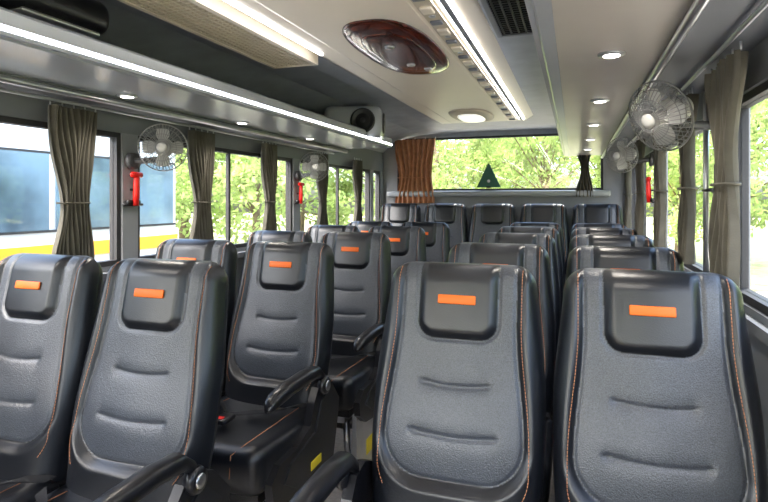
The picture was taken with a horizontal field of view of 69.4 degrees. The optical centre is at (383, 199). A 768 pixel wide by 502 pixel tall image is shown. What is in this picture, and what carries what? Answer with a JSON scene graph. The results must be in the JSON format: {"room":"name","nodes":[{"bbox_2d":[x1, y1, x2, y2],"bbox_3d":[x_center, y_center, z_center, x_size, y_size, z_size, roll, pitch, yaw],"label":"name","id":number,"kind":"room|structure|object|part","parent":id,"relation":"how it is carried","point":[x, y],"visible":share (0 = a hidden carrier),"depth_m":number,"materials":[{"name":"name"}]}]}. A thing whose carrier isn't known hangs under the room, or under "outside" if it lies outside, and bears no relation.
{"room":"vehicle interior","nodes":[
{"label":"vehicle interior","id":0,"kind":"room"},
{"bbox_2d":[0,0,108,37],"bbox_3d":[-1.040,-0.567,1.648,0.280,0.117,0.340,0,0,19],"label":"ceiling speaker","id":1,"kind":"object","parent":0,"point":[90,18],"depth_m":1.61},
{"bbox_2d":[0,91,382,295],"bbox_3d":[-1.103,0.390,2.501,0.105,1.760,6.810,0,0,19],"label":"wall","id":2,"kind":"structure","parent":0,"point":[130,128],"depth_m":2.48,"materials":[{"name":"grey plastic"}]},
{"bbox_2d":[0,115,120,266],"bbox_3d":[-1.398,-0.005,1.714,0.040,0.570,1.470,0,0,19],"label":"window","id":3,"kind":"structure","parent":2,"relation":"in","point":[115,233],"depth_m":2.38,"materials":[{"name":"metal"}]},
{"bbox_2d":[122,172,142,205],"bbox_3d":[-1.093,-0.048,2.433,0.045,0.150,0.110,0,0,19],"label":"hammer","id":4,"kind":"object","parent":2,"relation":"attached to","point":[136,175],"visible":1,"depth_m":2.42,"materials":[{"name":"red plastic"}]},
{"bbox_2d":[125,123,187,170],"bbox_3d":[-0.985,-0.225,2.408,0.261,0.204,0.168,0,0,19],"label":"wall fan","id":5,"kind":"object","parent":2,"relation":"attached to","point":[164,147],"visible":1,"depth_m":2.37,"materials":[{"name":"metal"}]},
{"bbox_2d":[0,7,391,153],"bbox_3d":[-1.061,-0.407,1.724,0.567,0.111,5.270,0,0,19],"label":"luggage rack","id":6,"kind":"object","parent":2,"relation":"attached to","point":[39,59],"visible":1,"depth_m":1.99,"materials":[{"name":"metal"}]},
{"bbox_2d":[48,101,97,258],"bbox_3d":[-1.171,-0.068,2.096,0.064,0.595,0.205,0,0,19],"label":"window curtain","id":7,"kind":"object","parent":6,"relation":"hanging from","point":[72,132],"visible":0.97,"depth_m":2.08,"materials":[{"name":"fabric"}]},
{"bbox_2d":[187,127,214,239],"bbox_3d":[-0.924,-0.068,2.814,0.064,0.595,0.195,0,0,19],"label":"window curtain","id":8,"kind":"object","parent":6,"relation":"hanging from","point":[201,145],"visible":0.94,"depth_m":2.79,"materials":[{"name":"fabric"}]},
{"bbox_2d":[261,141,277,229],"bbox_3d":[-0.709,-0.068,3.438,0.064,0.595,0.156,0,0,19],"label":"window curtain","id":9,"kind":"object","parent":6,"relation":"hanging from","point":[269,162],"visible":0.87,"depth_m":3.41,"materials":[{"name":"fabric"}]},
{"bbox_2d":[316,151,328,224],"bbox_3d":[-0.462,-0.068,4.157,0.064,0.595,0.166,0,0,19],"label":"window curtain","id":10,"kind":"object","parent":6,"relation":"hanging from","point":[322,185],"visible":0.63,"depth_m":4.13,"materials":[{"name":"fabric"}]},
{"bbox_2d":[325,106,385,139],"bbox_3d":[-0.188,-0.520,3.794,0.394,0.205,0.353,0,0,6],"label":"speaker box","id":11,"kind":"object","parent":6,"relation":"on","point":[371,119],"visible":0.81,"depth_m":3.63,"materials":[{"name":"black plastic"}]},
{"bbox_2d":[138,136,291,258],"bbox_3d":[-0.894,-0.005,3.179,0.040,0.570,1.450,0,0,19],"label":"window","id":12,"kind":"structure","parent":2,"relation":"in","point":[228,152],"depth_m":3.18,"materials":[{"name":"metal"}]},
{"bbox_2d":[294,182,303,203],"bbox_3d":[-0.590,-0.048,3.894,0.045,0.150,0.110,0,0,19],"label":"hammer","id":13,"kind":"object","parent":2,"relation":"attached to","point":[300,184],"visible":1,"depth_m":3.88,"materials":[{"name":"red plastic"}]},
{"bbox_2d":[295,152,328,181],"bbox_3d":[-0.521,-0.225,3.796,0.274,0.204,0.169,0,0,31],"label":"wall fan","id":14,"kind":"object","parent":2,"relation":"attached to","point":[313,166],"visible":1,"depth_m":3.75,"materials":[{"name":"metal"}]},
{"bbox_2d":[300,160,369,224],"bbox_3d":[-0.391,-0.005,4.640,0.040,0.570,1.440,0,0,19],"label":"window","id":15,"kind":"structure","parent":2,"relation":"in","point":[367,172],"depth_m":4.90,"materials":[{"name":"metal"}]},
{"bbox_2d":[352,157,362,220],"bbox_3d":[-0.227,-0.068,4.838,0.064,0.595,0.166,0,0,19],"label":"window curtain","id":16,"kind":"object","parent":2,"relation":"hanging from","point":[357,176],"visible":0.86,"depth_m":4.80,"materials":[{"name":"fabric"}]},
{"bbox_2d":[374,170,379,220],"bbox_3d":[-0.096,-0.005,5.496,0.040,0.570,0.210,0,0,19],"label":"window","id":17,"kind":"structure","parent":2,"relation":"in","point":[377,173],"depth_m":5.58,"materials":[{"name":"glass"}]},
{"bbox_2d":[95,0,556,152],"bbox_3d":[-0.019,-0.600,2.127,2.400,0.240,6.810,0,0,19],"label":"ceiling","id":18,"kind":"structure","parent":0,"point":[316,88],"depth_m":2.87,"materials":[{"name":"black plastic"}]},
{"bbox_2d":[118,0,317,68],"bbox_3d":[-0.617,-0.619,1.836,0.218,0.047,1.370,0,0,19],"label":"ceiling light panel","id":19,"kind":"object","parent":18,"relation":"in","point":[219,22],"visible":1,"depth_m":1.96,"materials":[{"name":"beige plastic"}]},
{"bbox_2d":[224,0,322,55],"bbox_3d":[-0.373,-0.619,2.037,0.021,0.006,0.690,0,0,19],"label":"recessed light","id":20,"kind":"object","parent":18,"relation":"in","point":[228,1],"depth_m":1.96,"materials":[{"name":"white plastic"}]},
{"bbox_2d":[223,0,532,123],"bbox_3d":[-0.160,-0.637,1.694,0.795,0.043,5.800,0,0,19],"label":"ceiling panel","id":21,"kind":"object","parent":18,"relation":"attached to","point":[319,24],"depth_m":2.30,"materials":[{"name":"beige plastic"}]},
{"bbox_2d":[342,19,449,74],"bbox_3d":[0.073,-0.601,2.302,0.330,0.029,0.860,0,0,19],"label":"ceiling lamp","id":22,"kind":"object","parent":21,"relation":"attached to","point":[400,47],"depth_m":2.16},
{"bbox_2d":[448,109,493,122],"bbox_3d":[0.637,-0.599,4.032,0.300,0.034,0.600,0,0,19],"label":"ceiling light","id":23,"kind":"object","parent":21,"relation":"attached to","point":[464,115],"depth_m":3.89,"materials":[{"name":"white plastic"}]},
{"bbox_2d":[395,137,435,202],"bbox_3d":[0.307,-0.295,5.500,0.426,0.650,0.068,0,0,19],"label":"window curtain","id":24,"kind":"object","parent":18,"relation":"hanging from","point":[414,158],"visible":0.98,"depth_m":5.50,"materials":[{"name":"fabric"}]},
{"bbox_2d":[410,0,516,119],"bbox_3d":[0.408,-0.609,2.556,0.057,0.015,3.500,0,0,19],"label":"ceiling light","id":25,"kind":"object","parent":18,"relation":"attached to","point":[427,8],"visible":1,"depth_m":2.20,"materials":[{"name":"beige plastic"}]},
{"bbox_2d":[436,0,524,118],"bbox_3d":[0.612,-0.619,2.953,0.046,0.006,2.638,0,0,19],"label":"recessed light","id":26,"kind":"object","parent":18,"relation":"in","point":[452,13],"depth_m":2.25,"materials":[{"name":"white plastic"}]},
{"bbox_2d":[480,0,532,37],"bbox_3d":[0.283,-0.628,1.420,0.160,0.033,1.370,0,0,19],"label":"ceiling vent","id":27,"kind":"object","parent":18,"relation":"in","point":[508,18],"visible":0.66,"depth_m":1.87,"materials":[{"name":"black plastic"}]},
{"bbox_2d":[574,155,592,196],"bbox_3d":[1.801,-0.325,4.985,0.246,0.590,0.064,0,0,19],"label":"window curtain","id":28,"kind":"object","parent":18,"relation":"hanging from","point":[584,183],"visible":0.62,"depth_m":4.99,"materials":[{"name":"fabric"}]},
{"bbox_2d":[324,421,554,501],"bbox_3d":[-0.019,1.310,2.127,2.400,0.080,6.810,0,0,19],"label":"floor","id":29,"kind":"structure","parent":0,"point":[336,494],"depth_m":2.51,"materials":[{"name":"grey plastic"}]},
{"bbox_2d":[0,253,102,501],"bbox_3d":[-1.145,0.721,1.497,0.444,1.098,0.653,0,0,19],"label":"seat","id":30,"kind":"object","parent":29,"relation":"on","point":[49,303],"visible":0.99,"depth_m":1.62,"materials":[{"name":"black leather"}]},
{"bbox_2d":[35,258,229,501],"bbox_3d":[-0.693,0.721,1.341,0.492,1.098,0.654,0,0,19],"label":"seat","id":31,"kind":"object","parent":29,"relation":"on","point":[145,417],"visible":1,"depth_m":1.48,"materials":[{"name":"black leather"}]},
{"bbox_2d":[155,238,237,395],"bbox_3d":[-0.909,0.721,2.182,0.444,1.098,0.653,0,0,19],"label":"seat","id":32,"kind":"object","parent":29,"relation":"on","point":[224,253],"visible":0.19,"depth_m":2.36,"materials":[{"name":"black leather"}]},
{"bbox_2d":[221,230,312,396],"bbox_3d":[-0.673,0.721,2.868,0.444,1.098,0.653,0,0,19],"label":"seat","id":33,"kind":"object","parent":29,"relation":"on","point":[260,235],"visible":0.12,"depth_m":3.07,"materials":[{"name":"black leather"}]},
{"bbox_2d":[210,241,338,501],"bbox_3d":[-0.457,0.721,2.026,0.492,1.098,0.654,0,0,19],"label":"seat","id":34,"kind":"object","parent":29,"relation":"on","point":[277,425],"visible":0.96,"depth_m":2.12,"materials":[{"name":"black leather"}]},
{"bbox_2d":[306,225,359,241],"bbox_3d":[-0.437,0.721,3.553,0.444,1.098,0.653,0,0,19],"label":"seat","id":35,"kind":"object","parent":29,"relation":"on","point":[316,232],"visible":0.09,"depth_m":3.77,"materials":[{"name":"black leather"}]},
{"bbox_2d":[320,232,391,459],"bbox_3d":[-0.221,0.721,2.712,0.492,1.098,0.654,0,0,19],"label":"seat","id":36,"kind":"object","parent":29,"relation":"on","point":[362,260],"visible":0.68,"depth_m":2.80,"materials":[{"name":"black leather"}]},
{"bbox_2d":[348,221,392,231],"bbox_3d":[-0.201,0.721,4.239,0.444,1.098,0.653,0,0,19],"label":"seat","id":37,"kind":"object","parent":29,"relation":"on","point":[363,226],"visible":0.09,"depth_m":4.45,"materials":[{"name":"black leather"}]},
{"bbox_2d":[368,226,426,276],"bbox_3d":[0.016,0.721,3.397,0.492,1.098,0.654,0,0,19],"label":"seat","id":38,"kind":"object","parent":29,"relation":"on","point":[408,243],"visible":0.25,"depth_m":3.57,"materials":[{"name":"black leather"}]},
{"bbox_2d":[289,261,545,501],"bbox_3d":[0.101,0.721,1.258,0.493,1.098,0.656,0,0,19],"label":"seat","id":39,"kind":"object","parent":29,"relation":"on","point":[459,415],"visible":1,"depth_m":1.39,"materials":[{"name":"black leather"}]},
{"bbox_2d":[401,222,450,262],"bbox_3d":[0.252,0.721,4.083,0.492,1.098,0.654,0,0,19],"label":"seat","id":40,"kind":"object","parent":29,"relation":"on","point":[437,234],"visible":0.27,"depth_m":4.25,"materials":[{"name":"black leather"}]},
{"bbox_2d":[448,242,555,501],"bbox_3d":[0.342,0.721,1.958,0.493,1.098,0.656,0,0,19],"label":"seat","id":41,"kind":"object","parent":29,"relation":"on","point":[534,258],"visible":0.2,"depth_m":2.10,"materials":[{"name":"black leather"}]},
{"bbox_2d":[479,232,560,420],"bbox_3d":[0.583,0.721,2.657,0.493,1.098,0.656,0,0,19],"label":"seat","id":42,"kind":"object","parent":29,"relation":"on","point":[546,241],"visible":0.15,"depth_m":2.82,"materials":[{"name":"black leather"}]},
{"bbox_2d":[497,226,563,421],"bbox_3d":[0.824,0.721,3.357,0.493,1.098,0.656,0,0,19],"label":"seat","id":43,"kind":"object","parent":29,"relation":"on","point":[551,231],"visible":0.18,"depth_m":3.53,"materials":[{"name":"black leather"}]},
{"bbox_2d":[510,222,564,288],"bbox_3d":[1.048,0.721,4.009,0.493,1.098,0.656,0,0,19],"label":"seat","id":44,"kind":"object","parent":29,"relation":"on","point":[556,226],"visible":0.09,"depth_m":4.19,"materials":[{"name":"black leather"}]},
{"bbox_2d":[571,223,626,231],"bbox_3d":[1.506,0.721,3.852,0.444,1.098,0.653,0,0,19],"label":"seat","id":45,"kind":"object","parent":29,"relation":"on","point":[598,225],"visible":0.11,"depth_m":4.07,"materials":[{"name":"black leather"}]},
{"bbox_2d":[570,227,636,240],"bbox_3d":[1.282,0.721,3.199,0.444,1.098,0.653,0,0,19],"label":"seat","id":46,"kind":"object","parent":29,"relation":"on","point":[581,230],"visible":0.06,"depth_m":3.42,"materials":[{"name":"black leather"}]},
{"bbox_2d":[568,234,653,254],"bbox_3d":[1.041,0.721,2.500,0.444,1.098,0.653,0,0,19],"label":"seat","id":47,"kind":"object","parent":29,"relation":"on","point":[581,239],"visible":0.12,"depth_m":2.71,"materials":[{"name":"black leather"}]},
{"bbox_2d":[565,245,683,281],"bbox_3d":[0.800,0.721,1.800,0.444,1.098,0.653,0,0,19],"label":"seat","id":48,"kind":"object","parent":29,"relation":"on","point":[586,256],"visible":0.15,"depth_m":2.01,"materials":[{"name":"black leather"}]},
{"bbox_2d":[552,268,767,501],"bbox_3d":[0.559,0.721,1.100,0.444,1.098,0.653,0,0,19],"label":"seat","id":49,"kind":"object","parent":29,"relation":"on","point":[656,396],"visible":1,"depth_m":1.26,"materials":[{"name":"black leather"}]},
{"bbox_3d":[0.943,1.200,4.921,2.260,0.140,0.760,0,0,19],"label":"step","id":50,"kind":"structure","parent":29,"relation":"on","visible":0},
{"bbox_2d":[379,203,420,225],"bbox_3d":[0.074,0.581,5.128,0.444,1.098,0.653,0,0,19],"label":"seat","id":51,"kind":"object","parent":50,"relation":"on","point":[397,214],"visible":0.22,"depth_m":5.31,"materials":[{"name":"black leather"}]},
{"bbox_2d":[423,203,467,248],"bbox_3d":[0.494,0.581,4.983,0.444,1.098,0.653,0,0,19],"label":"seat","id":52,"kind":"object","parent":50,"relation":"on","point":[454,215],"visible":0.34,"depth_m":5.15,"materials":[{"name":"black leather"}]},
{"bbox_2d":[468,203,515,242],"bbox_3d":[0.915,0.581,4.838,0.444,1.098,0.653,0,0,19],"label":"seat","id":53,"kind":"object","parent":50,"relation":"on","point":[485,217],"visible":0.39,"depth_m":5.03,"materials":[{"name":"black leather"}]},
{"bbox_2d":[519,204,569,277],"bbox_3d":[1.336,0.581,4.693,0.444,1.098,0.653,0,0,19],"label":"seat","id":54,"kind":"object","parent":50,"relation":"on","point":[545,213],"visible":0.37,"depth_m":4.87,"materials":[{"name":"black leather"}]},
{"bbox_2d":[570,204,623,234],"bbox_3d":[1.757,0.581,4.548,0.444,1.098,0.653,0,0,19],"label":"seat","id":55,"kind":"object","parent":50,"relation":"on","point":[582,213],"visible":0.27,"depth_m":4.74,"materials":[{"name":"black leather"}]},
{"bbox_2d":[383,129,624,235],"bbox_3d":[1.071,0.295,5.290,2.280,1.950,0.120,0,0,19],"label":"wall","id":56,"kind":"structure","parent":0,"point":[613,191],"depth_m":5.22,"materials":[{"name":"grey plastic"}]},
{"bbox_2d":[477,163,500,187],"bbox_3d":[1.004,-0.233,5.311,0.230,0.235,0.027,0,0,19],"label":"triangular sign","id":57,"kind":"object","parent":56,"relation":"attached to","point":[488,179],"visible":1,"depth_m":5.30,"materials":[{"name":"green plastic"}]},
{"bbox_2d":[398,133,602,190],"bbox_3d":[1.061,-0.352,5.325,1.940,0.525,0.040,0,0,19],"label":"window","id":58,"kind":"structure","parent":56,"relation":"in","point":[553,134],"depth_m":5.28,"materials":[{"name":"metal"}]},
{"bbox_2d":[631,36,767,477],"bbox_3d":[1.078,0.390,1.749,0.080,1.760,6.810,0,0,19],"label":"wall","id":59,"kind":"structure","parent":0,"point":[757,69],"depth_m":1.38,"materials":[{"name":"grey plastic"}]},
{"bbox_2d":[605,137,653,172],"bbox_3d":[1.401,-0.255,3.155,0.261,0.204,0.177,0,0,19],"label":"wall fan","id":60,"kind":"object","parent":59,"relation":"attached to","point":[628,154],"visible":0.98,"depth_m":3.14,"materials":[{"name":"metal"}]},
{"bbox_2d":[632,151,653,240],"bbox_3d":[1.822,-0.005,3.878,0.040,0.570,1.440,0,0,19],"label":"window","id":61,"kind":"structure","parent":59,"relation":"in","point":[633,169],"depth_m":4.54,"materials":[{"name":"metal"}]},
{"bbox_2d":[524,0,767,158],"bbox_3d":[0.803,-0.419,1.828,0.527,0.111,6.680,0,0,19],"label":"luggage rack","id":62,"kind":"object","parent":59,"relation":"attached to","point":[594,55],"visible":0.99,"depth_m":1.44,"materials":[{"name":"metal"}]},
{"bbox_2d":[624,161,632,228],"bbox_3d":[1.820,-0.080,4.133,0.064,0.600,0.205,0,0,19],"label":"window curtain","id":63,"kind":"object","parent":62,"relation":"hanging from","point":[628,194],"visible":0.79,"depth_m":4.08,"materials":[{"name":"fabric"}]},
{"bbox_2d":[634,137,645,235],"bbox_3d":[1.559,-0.080,3.377,0.064,0.600,0.225,0,0,19],"label":"window curtain","id":64,"kind":"object","parent":62,"relation":"hanging from","point":[640,193],"visible":0.84,"depth_m":3.32,"materials":[{"name":"fabric"}]},
{"bbox_2d":[652,127,667,247],"bbox_3d":[1.282,-0.080,2.573,0.064,0.600,0.205,0,0,19],"label":"window curtain","id":65,"kind":"object","parent":62,"relation":"hanging from","point":[660,157],"visible":0.75,"depth_m":2.52,"materials":[{"name":"fabric"}]},
{"bbox_2d":[677,87,698,264],"bbox_3d":[1.071,-0.080,1.958,0.064,0.600,0.185,0,0,19],"label":"window curtain","id":66,"kind":"object","parent":62,"relation":"hanging from","point":[686,223],"visible":0.85,"depth_m":1.91,"materials":[{"name":"fabric"}]},
{"bbox_2d":[704,41,748,288],"bbox_3d":[0.902,-0.080,1.467,0.064,0.600,0.305,0,0,19],"label":"window curtain","id":67,"kind":"object","parent":62,"relation":"hanging from","point":[724,86],"visible":0.94,"depth_m":1.40,"materials":[{"name":"fabric"}]},
{"bbox_2d":[645,177,654,202],"bbox_3d":[1.520,-0.058,3.168,0.045,0.150,0.110,0,0,19],"label":"hammer","id":68,"kind":"object","parent":59,"relation":"attached to","point":[649,199],"visible":0.98,"depth_m":3.16,"materials":[{"name":"red plastic"}]},
{"bbox_2d":[628,80,710,150],"bbox_3d":[0.897,-0.250,1.656,0.287,0.207,0.197,0,0,5],"label":"wall fan","id":69,"kind":"object","parent":59,"relation":"attached to","point":[675,110],"visible":0.96,"depth_m":1.65,"materials":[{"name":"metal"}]},
{"bbox_2d":[666,91,709,271],"bbox_3d":[1.296,-0.040,2.425,0.089,0.650,1.450,0,0,19],"label":"window","id":70,"kind":"structure","parent":59,"relation":"in","point":[697,267],"depth_m":1.78,"materials":[{"name":"metal"}]},
{"bbox_3d":[1.048,-0.040,1.786,0.037,0.650,0.030,0,0,19],"label":"grab rail","id":71,"kind":"part","parent":70,"relation":"part of","materials":[{"name":"silver metal"}]},
{"bbox_2d":[701,164,714,192],"bbox_3d":[1.012,-0.030,1.705,0.053,0.160,0.088,0,0,19],"label":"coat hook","id":72,"kind":"object","parent":59,"relation":"attached to","point":[712,188],"visible":0.3,"depth_m":1.70,"materials":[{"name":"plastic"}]},
{"bbox_2d":[738,80,767,315],"bbox_3d":[0.814,-0.005,0.952,0.040,0.570,1.470,0,0,19],"label":"window","id":73,"kind":"structure","parent":59,"relation":"in","point":[758,94],"depth_m":1.62,"materials":[{"name":"metal"}]},
{"label":"outside","id":74,"kind":"structure","parent":0,"visible":0},
{"bbox_2d":[757,292,767,297],"bbox_3d":[6.511,2.320,18.910,120.000,0.100,120.000,0,0,19],"label":"ground","id":75,"kind":"structure","parent":74,"point":[765,294],"depth_m":13.47,"materials":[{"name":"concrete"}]},
{"bbox_2d":[0,123,177,260],"bbox_3d":[-4.516,0.797,2.832,2.415,2.945,7.515,0,0,19],"label":"coach","id":76,"kind":"object","parent":75,"relation":"on","point":[29,192],"visible":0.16,"depth_m":4.43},
{"bbox_2d":[175,152,316,243],"bbox_3d":[-3.692,-0.558,15.486,4.556,5.672,5.255,0,0,22],"label":"tree","id":77,"kind":"object","parent":75,"relation":"on","point":[248,173],"visible":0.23,"depth_m":14.65,"materials":[{"name":"green plant"}]},
{"bbox_2d":[175,213,767,291],"bbox_3d":[6.511,2.240,18.910,120.000,0.060,120.000,0,0,19],"label":"grass verge","id":78,"kind":"structure","parent":75,"relation":"on","point":[759,242],"depth_m":28.51,"materials":[{"name":"green plant"}]},
{"bbox_2d":[175,149,216,225],"bbox_3d":[-6.355,-0.070,13.940,4.579,4.574,4.585,0,0,1],"label":"tree","id":79,"kind":"object","parent":78,"relation":"on","point":[185,196],"visible":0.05,"depth_m":13.39,"materials":[{"name":"green plant"}]},
{"bbox_2d":[175,148,239,238],"bbox_3d":[-6.750,-1.467,18.287,5.725,7.375,6.007,0,0,-14],"label":"tree","id":80,"kind":"object","parent":78,"relation":"on","point":[181,235],"visible":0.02,"depth_m":17.41,"materials":[{"name":"green plant"}]},
{"bbox_2d":[245,161,364,230],"bbox_3d":[-2.993,-0.986,21.005,5.762,6.410,6.046,0,0,-10],"label":"tree","id":81,"kind":"object","parent":78,"relation":"on","point":[344,211],"visible":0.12,"depth_m":20.20,"materials":[{"name":"green plant"}]},
{"bbox_2d":[311,139,474,220],"bbox_3d":[0.185,-1.844,22.311,6.784,8.131,6.793,0,0,-5],"label":"tree","id":82,"kind":"object","parent":78,"relation":"on","point":[348,183],"visible":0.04,"depth_m":21.82,"materials":[{"name":"green plant"}]},
{"bbox_2d":[374,139,507,220],"bbox_3d":[1.887,-0.642,19.011,4.917,5.720,4.910,0,0,-19],"label":"tree","id":83,"kind":"object","parent":78,"relation":"on","point":[440,180],"visible":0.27,"depth_m":18.28,"materials":[{"name":"green plant"}]},
{"bbox_2d":[465,137,578,188],"bbox_3d":[5.917,-1.573,24.116,5.994,7.588,6.290,0,0,19],"label":"tree","id":84,"kind":"object","parent":78,"relation":"on","point":[466,144],"visible":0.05,"depth_m":23.14,"materials":[{"name":"green plant"}]},
{"bbox_2d":[462,136,600,188],"bbox_3d":[5.511,-1.170,19.290,5.970,6.778,5.176,0,0,20],"label":"tree","id":85,"kind":"object","parent":78,"relation":"on","point":[539,167],"visible":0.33,"depth_m":18.74,"materials":[{"name":"green plant"}]},
{"bbox_2d":[527,141,653,207],"bbox_3d":[8.470,-1.544,21.348,6.337,7.529,5.494,0,0,39],"label":"tree","id":86,"kind":"object","parent":78,"relation":"on","point":[598,173],"visible":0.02,"depth_m":20.92,"materials":[{"name":"green plant"}]},
{"bbox_2d":[646,115,765,251],"bbox_3d":[8.907,-0.394,16.767,4.304,5.222,4.102,0,0,-21],"label":"tree","id":87,"kind":"object","parent":78,"relation":"on","point":[674,181],"visible":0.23,"depth_m":16.20,"materials":[{"name":"green plant"}]},
{"bbox_2d":[646,98,767,241],"bbox_3d":[11.479,-1.399,18.086,6.266,7.238,6.274,0,0,36],"label":"tree","id":88,"kind":"object","parent":78,"relation":"on","point":[760,110],"visible":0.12,"depth_m":17.37,"materials":[{"name":"green plant"}]}
]}

